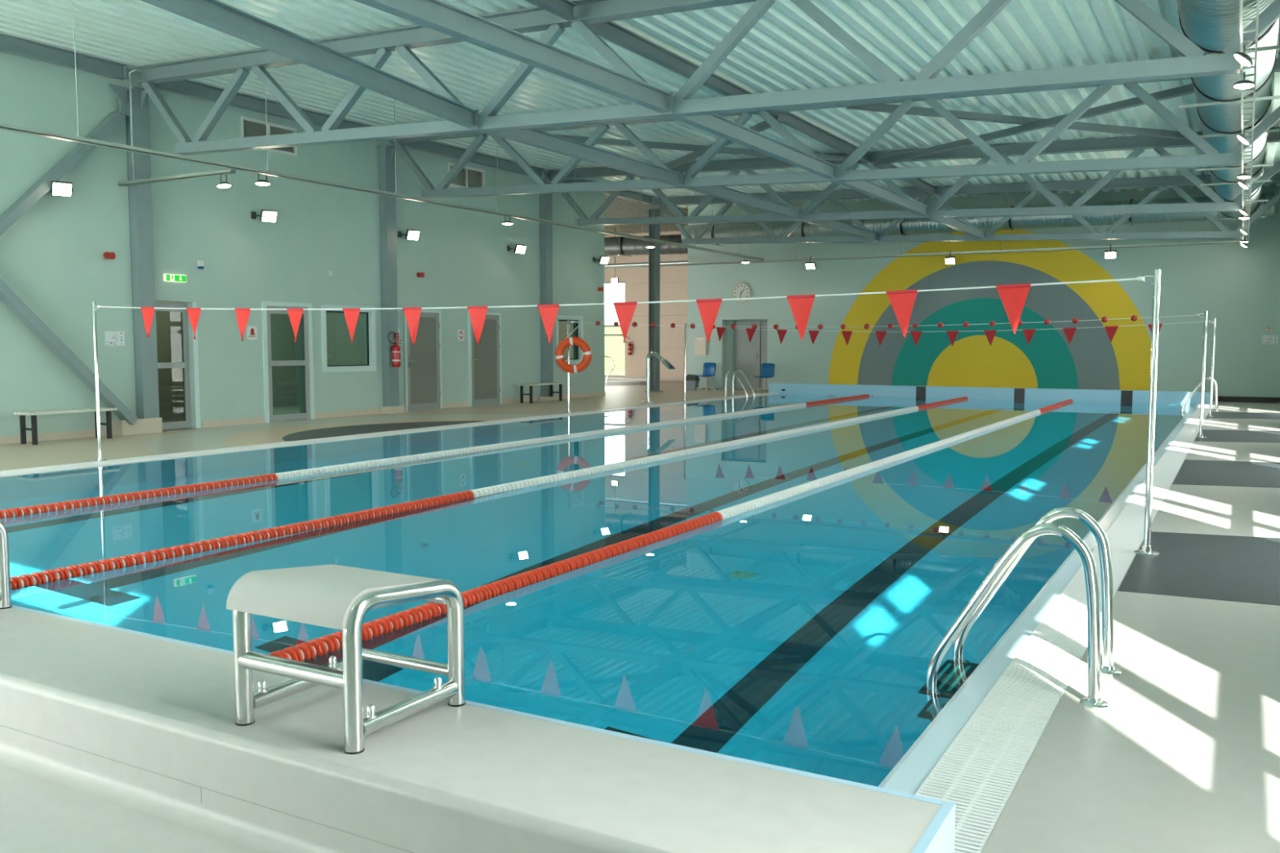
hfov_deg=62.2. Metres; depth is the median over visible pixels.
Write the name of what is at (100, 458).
post
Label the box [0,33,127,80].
beam
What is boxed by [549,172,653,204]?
beam
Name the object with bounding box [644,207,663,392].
steel column
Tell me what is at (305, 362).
door
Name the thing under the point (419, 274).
fire alarm
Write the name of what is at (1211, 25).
air duct
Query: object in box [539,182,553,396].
steel column
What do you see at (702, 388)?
baseboard
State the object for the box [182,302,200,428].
trim
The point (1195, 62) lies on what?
roof truss
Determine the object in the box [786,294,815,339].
pennant
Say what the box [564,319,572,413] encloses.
post
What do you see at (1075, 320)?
ball
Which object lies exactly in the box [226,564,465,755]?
block
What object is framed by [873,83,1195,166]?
brace
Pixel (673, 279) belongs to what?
wall
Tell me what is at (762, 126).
brace
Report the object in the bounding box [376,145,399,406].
steel column
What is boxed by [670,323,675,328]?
ball
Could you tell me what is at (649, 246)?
lamp
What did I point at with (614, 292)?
building
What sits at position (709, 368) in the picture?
shell chair
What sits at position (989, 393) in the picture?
wall
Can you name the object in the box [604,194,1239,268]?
track
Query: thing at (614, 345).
window
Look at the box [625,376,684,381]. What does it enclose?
baseboard
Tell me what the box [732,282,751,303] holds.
wall clock
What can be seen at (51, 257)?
wall
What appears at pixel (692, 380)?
waste bin
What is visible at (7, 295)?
brace
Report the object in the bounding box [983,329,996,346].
pennant
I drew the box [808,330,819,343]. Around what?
pennant
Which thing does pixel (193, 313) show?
pennant
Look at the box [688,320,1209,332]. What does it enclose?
rope
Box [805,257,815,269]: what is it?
floodlight
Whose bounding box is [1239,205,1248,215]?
lamp
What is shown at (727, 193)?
tie beam
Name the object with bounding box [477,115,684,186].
tie beam
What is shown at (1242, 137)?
lamp
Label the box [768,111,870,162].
ridge purlin
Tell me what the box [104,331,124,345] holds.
paper notice
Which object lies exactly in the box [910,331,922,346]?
pennant
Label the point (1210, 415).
post
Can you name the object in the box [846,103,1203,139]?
brace
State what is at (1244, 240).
lamp
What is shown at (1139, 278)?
rope
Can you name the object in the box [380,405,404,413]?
trim
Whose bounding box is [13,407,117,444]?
bench
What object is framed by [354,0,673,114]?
tie beam
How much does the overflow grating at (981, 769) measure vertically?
0.028 m
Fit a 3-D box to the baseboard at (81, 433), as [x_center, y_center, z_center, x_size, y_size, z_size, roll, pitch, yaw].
[-7.006,-0.053,17.405,0.262,0.105,24.252,3,5,29]
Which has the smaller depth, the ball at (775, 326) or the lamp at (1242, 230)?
the ball at (775, 326)
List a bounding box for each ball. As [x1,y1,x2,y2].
[613,321,618,326]
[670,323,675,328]
[689,323,695,328]
[730,324,736,328]
[751,324,757,329]
[773,324,778,329]
[817,324,822,329]
[840,324,845,329]
[863,323,869,328]
[888,323,893,328]
[912,322,918,328]
[937,322,943,328]
[963,321,968,327]
[989,320,995,326]
[1044,319,1049,324]
[1071,317,1078,324]
[1101,316,1107,322]
[1130,315,1137,321]
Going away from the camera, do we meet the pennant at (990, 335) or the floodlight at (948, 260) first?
the pennant at (990, 335)
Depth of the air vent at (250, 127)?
17.99 m
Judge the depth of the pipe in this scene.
35.83 m
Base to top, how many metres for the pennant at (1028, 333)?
0.320 m
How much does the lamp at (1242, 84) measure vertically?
0.124 m
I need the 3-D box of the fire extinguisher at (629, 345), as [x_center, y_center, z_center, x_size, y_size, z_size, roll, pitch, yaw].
[-0.419,-3.010,39.648,0.380,0.686,0.191,3,5,29]
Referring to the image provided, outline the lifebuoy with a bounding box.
[555,320,591,373]
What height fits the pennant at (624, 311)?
0.335 m
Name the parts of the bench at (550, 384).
leg, leg, seat, leg, leg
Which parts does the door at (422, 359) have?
handle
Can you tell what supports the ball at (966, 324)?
attached to the rope at (1196, 314)
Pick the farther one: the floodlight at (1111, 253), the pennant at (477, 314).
the floodlight at (1111, 253)
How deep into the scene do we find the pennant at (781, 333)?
23.88 m
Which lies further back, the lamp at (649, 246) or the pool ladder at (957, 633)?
the lamp at (649, 246)
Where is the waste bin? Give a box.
[685,374,699,390]
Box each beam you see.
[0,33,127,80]
[141,0,479,129]
[154,80,382,140]
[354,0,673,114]
[401,140,544,177]
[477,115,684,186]
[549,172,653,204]
[666,114,838,180]
[679,186,803,220]
[802,220,879,241]
[831,180,929,217]
[923,217,987,239]
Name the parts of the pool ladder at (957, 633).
handrail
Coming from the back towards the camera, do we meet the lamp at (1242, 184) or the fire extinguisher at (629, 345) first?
the fire extinguisher at (629, 345)
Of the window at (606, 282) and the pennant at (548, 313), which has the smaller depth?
the pennant at (548, 313)
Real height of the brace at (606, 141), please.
0.253 m
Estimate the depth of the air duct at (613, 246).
33.92 m
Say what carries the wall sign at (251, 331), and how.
attached to the wall at (51, 257)
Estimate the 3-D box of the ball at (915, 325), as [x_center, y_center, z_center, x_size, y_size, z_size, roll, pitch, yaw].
[4.508,-1.651,17.387,0.090,0.096,0.096,3,5,29]
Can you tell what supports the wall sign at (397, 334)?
attached to the steel column at (386, 153)
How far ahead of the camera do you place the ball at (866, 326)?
17.75 m
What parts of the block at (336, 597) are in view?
frame, rail, foot rail, plate, frame, rail, foot rail, rail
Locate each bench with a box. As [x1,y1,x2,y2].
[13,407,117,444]
[518,382,564,403]
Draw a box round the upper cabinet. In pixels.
[694,337,706,355]
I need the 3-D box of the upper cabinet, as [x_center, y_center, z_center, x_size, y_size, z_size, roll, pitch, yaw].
[1.807,-2.395,31.626,0.400,0.550,0.071,3,5,29]
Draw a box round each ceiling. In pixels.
[0,0,1279,207]
[604,193,688,235]
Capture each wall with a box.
[0,51,604,436]
[558,231,688,377]
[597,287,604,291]
[687,182,1279,401]
[768,382,1213,404]
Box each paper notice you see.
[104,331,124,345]
[1262,335,1278,344]
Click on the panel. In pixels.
(1268, 328)
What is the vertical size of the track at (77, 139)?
1.600 m
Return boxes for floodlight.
[46,180,73,196]
[250,208,277,222]
[397,229,419,239]
[506,244,526,253]
[592,255,609,264]
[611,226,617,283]
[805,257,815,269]
[944,250,955,264]
[1104,244,1115,258]
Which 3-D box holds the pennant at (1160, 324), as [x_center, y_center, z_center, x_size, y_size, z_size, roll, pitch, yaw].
[9.767,-1.789,20.150,0.250,0.325,0.018,3,5,29]
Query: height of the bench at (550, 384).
0.435 m
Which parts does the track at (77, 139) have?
hanger rod, hanger rod, hanger rod, hanger rod, hanger rod, hanger rod, hanger rod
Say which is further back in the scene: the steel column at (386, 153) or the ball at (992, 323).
the steel column at (386, 153)
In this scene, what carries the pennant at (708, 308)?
hanging from the rope at (1139, 278)
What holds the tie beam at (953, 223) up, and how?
attached to the roof truss at (1138, 143)
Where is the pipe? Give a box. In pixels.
[604,260,688,266]
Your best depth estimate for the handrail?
34.02 m
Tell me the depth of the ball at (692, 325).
19.36 m
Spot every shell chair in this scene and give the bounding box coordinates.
[695,362,715,390]
[753,363,774,391]
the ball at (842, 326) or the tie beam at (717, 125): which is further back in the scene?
the ball at (842, 326)
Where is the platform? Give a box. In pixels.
[0,607,942,852]
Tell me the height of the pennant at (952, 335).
0.320 m
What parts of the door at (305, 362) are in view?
handle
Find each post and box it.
[92,302,106,461]
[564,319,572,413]
[684,323,688,401]
[1133,269,1161,555]
[1195,311,1207,437]
[1205,318,1215,417]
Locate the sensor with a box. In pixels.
[328,270,332,275]
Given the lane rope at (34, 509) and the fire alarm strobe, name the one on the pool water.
the lane rope at (34, 509)
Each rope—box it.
[0,394,873,519]
[9,396,969,589]
[97,276,1143,310]
[269,399,1073,662]
[571,314,1199,327]
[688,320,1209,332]
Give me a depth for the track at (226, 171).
15.01 m
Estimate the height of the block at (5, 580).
0.434 m
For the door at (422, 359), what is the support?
in the wall at (51, 257)
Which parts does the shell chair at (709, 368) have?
post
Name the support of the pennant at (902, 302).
hanging from the rope at (1139, 278)
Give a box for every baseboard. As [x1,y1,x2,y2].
[0,391,605,444]
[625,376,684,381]
[697,387,768,391]
[1217,395,1279,403]
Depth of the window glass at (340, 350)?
22.43 m
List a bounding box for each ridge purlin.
[525,0,577,20]
[586,21,759,111]
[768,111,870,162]
[876,164,937,194]
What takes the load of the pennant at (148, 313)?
hanging from the rope at (1139, 278)
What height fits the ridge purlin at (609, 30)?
0.160 m
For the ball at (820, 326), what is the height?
0.096 m
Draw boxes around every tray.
[0,122,764,260]
[604,240,1239,268]
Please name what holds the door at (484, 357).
in the wall at (51, 257)
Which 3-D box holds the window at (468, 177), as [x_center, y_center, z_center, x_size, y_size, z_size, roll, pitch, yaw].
[-3.772,-5.298,22.651,0.220,0.474,1.194,3,5,29]
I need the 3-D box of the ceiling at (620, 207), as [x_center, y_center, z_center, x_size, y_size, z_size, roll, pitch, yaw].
[-0.688,-6.856,33.512,15.379,0.330,11.460,3,5,29]
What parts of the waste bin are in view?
lid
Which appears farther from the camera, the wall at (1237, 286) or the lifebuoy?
the wall at (1237, 286)
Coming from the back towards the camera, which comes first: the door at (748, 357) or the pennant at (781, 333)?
the door at (748, 357)
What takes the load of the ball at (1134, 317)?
attached to the rope at (1196, 314)
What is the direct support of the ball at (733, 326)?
attached to the rope at (1196, 314)
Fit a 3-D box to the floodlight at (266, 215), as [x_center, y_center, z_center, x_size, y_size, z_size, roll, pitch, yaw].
[-6.285,-3.529,17.811,0.363,0.201,0.296,3,5,29]
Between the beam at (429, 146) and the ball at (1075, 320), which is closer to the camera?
the ball at (1075, 320)
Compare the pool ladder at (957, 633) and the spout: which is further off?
the spout
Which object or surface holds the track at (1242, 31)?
attached to the roof truss at (1211, 157)
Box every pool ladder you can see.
[724,369,755,397]
[925,506,1121,710]
[1181,377,1219,411]
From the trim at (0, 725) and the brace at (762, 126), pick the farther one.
the brace at (762, 126)
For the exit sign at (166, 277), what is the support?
attached to the wall at (51, 257)
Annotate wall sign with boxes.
[246,325,257,340]
[394,333,399,339]
[457,328,464,341]
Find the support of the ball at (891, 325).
attached to the rope at (1196, 314)
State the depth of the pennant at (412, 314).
9.84 m
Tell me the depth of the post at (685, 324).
25.10 m
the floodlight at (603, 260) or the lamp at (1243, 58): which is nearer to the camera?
the lamp at (1243, 58)
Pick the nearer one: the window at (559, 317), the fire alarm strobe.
the fire alarm strobe
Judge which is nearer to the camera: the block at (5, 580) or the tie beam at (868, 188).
the block at (5, 580)
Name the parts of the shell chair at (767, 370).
post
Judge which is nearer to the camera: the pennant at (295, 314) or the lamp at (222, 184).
the pennant at (295, 314)
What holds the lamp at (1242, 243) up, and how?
attached to the track at (1242, 31)
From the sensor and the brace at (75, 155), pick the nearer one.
the brace at (75, 155)
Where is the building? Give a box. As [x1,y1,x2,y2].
[604,283,624,324]
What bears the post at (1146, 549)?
on the floor
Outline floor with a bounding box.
[0,380,1279,852]
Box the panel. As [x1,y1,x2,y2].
[1264,327,1273,331]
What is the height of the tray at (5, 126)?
0.055 m
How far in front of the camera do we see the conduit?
15.47 m
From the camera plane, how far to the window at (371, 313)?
19.99 m
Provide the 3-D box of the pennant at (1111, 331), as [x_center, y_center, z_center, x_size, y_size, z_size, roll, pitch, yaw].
[9.109,-1.782,20.524,0.250,0.326,0.022,3,5,30]
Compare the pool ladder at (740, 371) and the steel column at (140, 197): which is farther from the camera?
the pool ladder at (740, 371)
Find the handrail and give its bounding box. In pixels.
[604,355,614,386]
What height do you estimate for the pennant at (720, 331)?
0.325 m
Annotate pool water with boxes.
[0,393,1194,786]
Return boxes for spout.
[641,351,675,403]
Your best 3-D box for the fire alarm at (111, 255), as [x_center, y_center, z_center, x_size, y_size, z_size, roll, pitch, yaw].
[-7.746,-2.496,15.519,0.140,0.110,0.122,3,5,29]
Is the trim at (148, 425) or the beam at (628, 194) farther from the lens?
the beam at (628, 194)
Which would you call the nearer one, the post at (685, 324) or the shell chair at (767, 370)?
the post at (685, 324)
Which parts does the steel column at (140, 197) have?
head plate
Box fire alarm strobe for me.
[196,260,204,269]
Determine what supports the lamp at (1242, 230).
hanging from the track at (1242, 31)
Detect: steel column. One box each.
[108,83,159,418]
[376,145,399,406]
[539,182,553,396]
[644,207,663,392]
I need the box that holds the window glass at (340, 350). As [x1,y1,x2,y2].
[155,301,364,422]
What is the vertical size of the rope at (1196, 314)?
0.148 m
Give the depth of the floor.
4.16 m
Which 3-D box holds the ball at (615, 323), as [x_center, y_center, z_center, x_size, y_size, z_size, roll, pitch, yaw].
[-0.454,-1.951,20.187,0.090,0.096,0.096,3,5,29]
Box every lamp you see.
[216,173,231,187]
[254,173,270,185]
[502,216,513,225]
[645,240,654,248]
[1232,71,1255,88]
[1234,44,1253,66]
[1236,168,1251,178]
[1237,129,1250,144]
[1238,178,1248,189]
[1238,214,1249,219]
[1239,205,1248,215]
[1240,226,1247,234]
[1240,236,1248,242]
[1240,242,1247,247]
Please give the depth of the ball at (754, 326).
18.76 m
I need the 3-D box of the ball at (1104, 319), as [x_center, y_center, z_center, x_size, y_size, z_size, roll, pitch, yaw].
[6.989,-1.609,15.979,0.090,0.096,0.096,3,5,29]
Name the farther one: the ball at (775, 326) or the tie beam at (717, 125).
the ball at (775, 326)
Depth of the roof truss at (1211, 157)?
15.73 m
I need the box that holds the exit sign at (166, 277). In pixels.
[163,273,186,282]
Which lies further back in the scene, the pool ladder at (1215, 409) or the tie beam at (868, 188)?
the pool ladder at (1215, 409)
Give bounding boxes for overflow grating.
[0,392,778,475]
[915,403,1213,852]
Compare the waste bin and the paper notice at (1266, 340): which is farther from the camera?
the waste bin
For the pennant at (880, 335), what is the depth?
22.77 m
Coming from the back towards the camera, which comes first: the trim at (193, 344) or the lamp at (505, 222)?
the lamp at (505, 222)
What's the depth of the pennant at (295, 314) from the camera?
10.60 m
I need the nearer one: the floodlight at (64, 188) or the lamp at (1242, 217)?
the floodlight at (64, 188)
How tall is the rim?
0.150 m
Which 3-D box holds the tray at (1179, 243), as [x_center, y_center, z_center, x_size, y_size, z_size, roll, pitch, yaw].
[6.164,-4.566,28.557,17.350,0.055,0.100,3,5,29]
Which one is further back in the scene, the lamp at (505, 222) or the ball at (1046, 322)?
the lamp at (505, 222)
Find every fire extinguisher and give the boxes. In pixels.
[387,331,402,367]
[625,337,631,355]
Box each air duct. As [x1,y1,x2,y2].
[604,224,688,256]
[680,188,1275,246]
[1171,0,1279,222]
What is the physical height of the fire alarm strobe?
0.130 m
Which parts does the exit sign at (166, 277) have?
green panel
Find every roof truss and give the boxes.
[134,0,1279,155]
[387,50,1279,198]
[547,127,1279,225]
[649,171,1279,244]
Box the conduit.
[128,68,137,180]
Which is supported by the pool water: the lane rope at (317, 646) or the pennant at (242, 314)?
the lane rope at (317, 646)
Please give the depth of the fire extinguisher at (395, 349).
20.42 m
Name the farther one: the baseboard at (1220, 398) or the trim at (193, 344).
the baseboard at (1220, 398)
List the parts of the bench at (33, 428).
leg, leg, seat, leg, leg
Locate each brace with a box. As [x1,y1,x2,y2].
[0,99,129,235]
[0,278,137,424]
[552,133,848,161]
[642,115,784,178]
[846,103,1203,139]
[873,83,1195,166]
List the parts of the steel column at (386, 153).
head plate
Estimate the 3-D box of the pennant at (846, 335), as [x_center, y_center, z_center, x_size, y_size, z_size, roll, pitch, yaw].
[4.504,-1.920,23.135,0.250,0.320,0.025,4,6,29]
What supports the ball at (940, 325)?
attached to the rope at (1196, 314)
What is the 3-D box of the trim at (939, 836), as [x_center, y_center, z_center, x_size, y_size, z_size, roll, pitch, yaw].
[-5.468,0.840,5.744,13.980,0.381,0.579,3,5,29]
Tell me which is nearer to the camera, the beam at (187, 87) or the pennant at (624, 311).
the pennant at (624, 311)
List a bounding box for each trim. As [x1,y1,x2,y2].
[0,393,777,476]
[0,724,413,852]
[11,604,955,852]
[112,417,162,435]
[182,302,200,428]
[261,301,315,422]
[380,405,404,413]
[539,395,558,400]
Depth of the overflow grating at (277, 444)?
14.81 m
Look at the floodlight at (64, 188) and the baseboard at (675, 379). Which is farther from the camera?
the baseboard at (675, 379)
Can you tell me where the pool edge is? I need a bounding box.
[878,404,1199,794]
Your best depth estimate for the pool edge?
4.46 m
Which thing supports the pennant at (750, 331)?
hanging from the rope at (1207, 321)
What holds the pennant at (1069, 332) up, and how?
hanging from the rope at (1207, 321)
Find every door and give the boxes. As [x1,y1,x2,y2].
[155,302,191,430]
[266,305,311,422]
[402,309,442,411]
[467,311,502,406]
[733,320,767,389]
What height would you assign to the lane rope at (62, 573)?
0.102 m
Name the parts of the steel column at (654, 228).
head plate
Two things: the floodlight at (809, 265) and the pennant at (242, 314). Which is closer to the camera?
the pennant at (242, 314)
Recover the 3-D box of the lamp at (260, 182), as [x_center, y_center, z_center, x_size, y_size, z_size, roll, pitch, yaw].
[-5.282,-3.455,14.861,0.211,0.154,0.211,3,5,29]
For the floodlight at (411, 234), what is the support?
attached to the wall at (51, 257)
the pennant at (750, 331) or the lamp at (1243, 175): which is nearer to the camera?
the lamp at (1243, 175)
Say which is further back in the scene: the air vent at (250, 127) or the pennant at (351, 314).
the air vent at (250, 127)
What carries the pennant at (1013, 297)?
hanging from the rope at (1139, 278)
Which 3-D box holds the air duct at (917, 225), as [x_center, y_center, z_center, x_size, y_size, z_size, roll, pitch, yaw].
[7.710,-5.532,27.199,14.702,1.199,0.780,3,5,29]
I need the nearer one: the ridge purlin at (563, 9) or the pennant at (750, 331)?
the ridge purlin at (563, 9)
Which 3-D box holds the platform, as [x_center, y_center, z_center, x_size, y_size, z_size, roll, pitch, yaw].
[-5.494,0.842,5.718,13.960,0.380,0.605,3,5,29]
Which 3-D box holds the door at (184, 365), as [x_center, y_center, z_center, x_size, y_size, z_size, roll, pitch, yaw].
[-7.414,-0.941,16.667,0.050,1.990,0.750,3,5,29]
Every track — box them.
[0,2,764,260]
[118,168,236,186]
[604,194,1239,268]
[1240,0,1259,242]
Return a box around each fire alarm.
[102,252,115,259]
[416,271,424,277]
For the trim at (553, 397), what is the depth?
25.23 m
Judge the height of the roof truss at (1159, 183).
1.782 m
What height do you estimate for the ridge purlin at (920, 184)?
0.160 m
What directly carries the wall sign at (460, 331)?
attached to the wall at (51, 257)
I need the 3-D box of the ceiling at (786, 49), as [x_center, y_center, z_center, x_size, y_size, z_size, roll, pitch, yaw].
[1.100,-5.116,15.078,16.359,0.717,29.500,3,5,29]
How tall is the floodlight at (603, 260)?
0.201 m
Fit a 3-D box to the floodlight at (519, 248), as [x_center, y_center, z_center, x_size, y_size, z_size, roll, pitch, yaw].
[-2.772,-4.009,23.985,0.363,0.201,0.296,3,5,29]
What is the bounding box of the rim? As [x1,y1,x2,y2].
[604,377,660,385]
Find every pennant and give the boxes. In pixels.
[140,306,155,337]
[186,307,201,339]
[235,308,250,340]
[286,308,302,342]
[342,307,360,342]
[402,306,422,343]
[466,306,488,343]
[537,303,559,343]
[613,301,637,342]
[696,298,722,342]
[715,327,725,341]
[746,328,755,342]
[776,329,786,343]
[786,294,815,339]
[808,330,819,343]
[841,330,852,346]
[875,331,886,345]
[886,289,917,337]
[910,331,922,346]
[946,330,959,346]
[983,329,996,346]
[995,283,1031,333]
[1022,328,1035,344]
[1062,327,1076,343]
[1104,325,1118,342]
[1147,323,1162,332]
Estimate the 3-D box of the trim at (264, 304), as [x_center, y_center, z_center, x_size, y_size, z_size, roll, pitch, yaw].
[-6.251,-1.134,18.637,0.280,2.070,1.100,3,5,29]
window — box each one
[320,304,376,372]
[555,315,583,364]
[571,281,625,377]
[604,326,624,375]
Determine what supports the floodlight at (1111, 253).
attached to the track at (1179, 243)
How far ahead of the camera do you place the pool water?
7.14 m
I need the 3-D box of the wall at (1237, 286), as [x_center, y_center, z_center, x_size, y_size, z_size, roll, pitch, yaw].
[8.395,-3.438,28.067,15.800,5.650,0.400,3,5,29]
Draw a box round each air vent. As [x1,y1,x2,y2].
[240,115,297,156]
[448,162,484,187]
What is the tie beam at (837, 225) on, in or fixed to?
attached to the roof truss at (1138, 143)
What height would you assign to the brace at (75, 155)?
4.513 m
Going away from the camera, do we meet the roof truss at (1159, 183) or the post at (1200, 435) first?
the post at (1200, 435)
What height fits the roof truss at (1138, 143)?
1.782 m
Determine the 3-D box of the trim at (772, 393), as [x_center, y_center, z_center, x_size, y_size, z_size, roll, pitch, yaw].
[-2.298,-0.052,18.617,0.060,0.058,25.000,3,5,29]
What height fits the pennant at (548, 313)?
0.335 m
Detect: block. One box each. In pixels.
[0,520,12,608]
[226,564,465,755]
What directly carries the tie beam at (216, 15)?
attached to the roof truss at (1195, 62)
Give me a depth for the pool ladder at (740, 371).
27.47 m

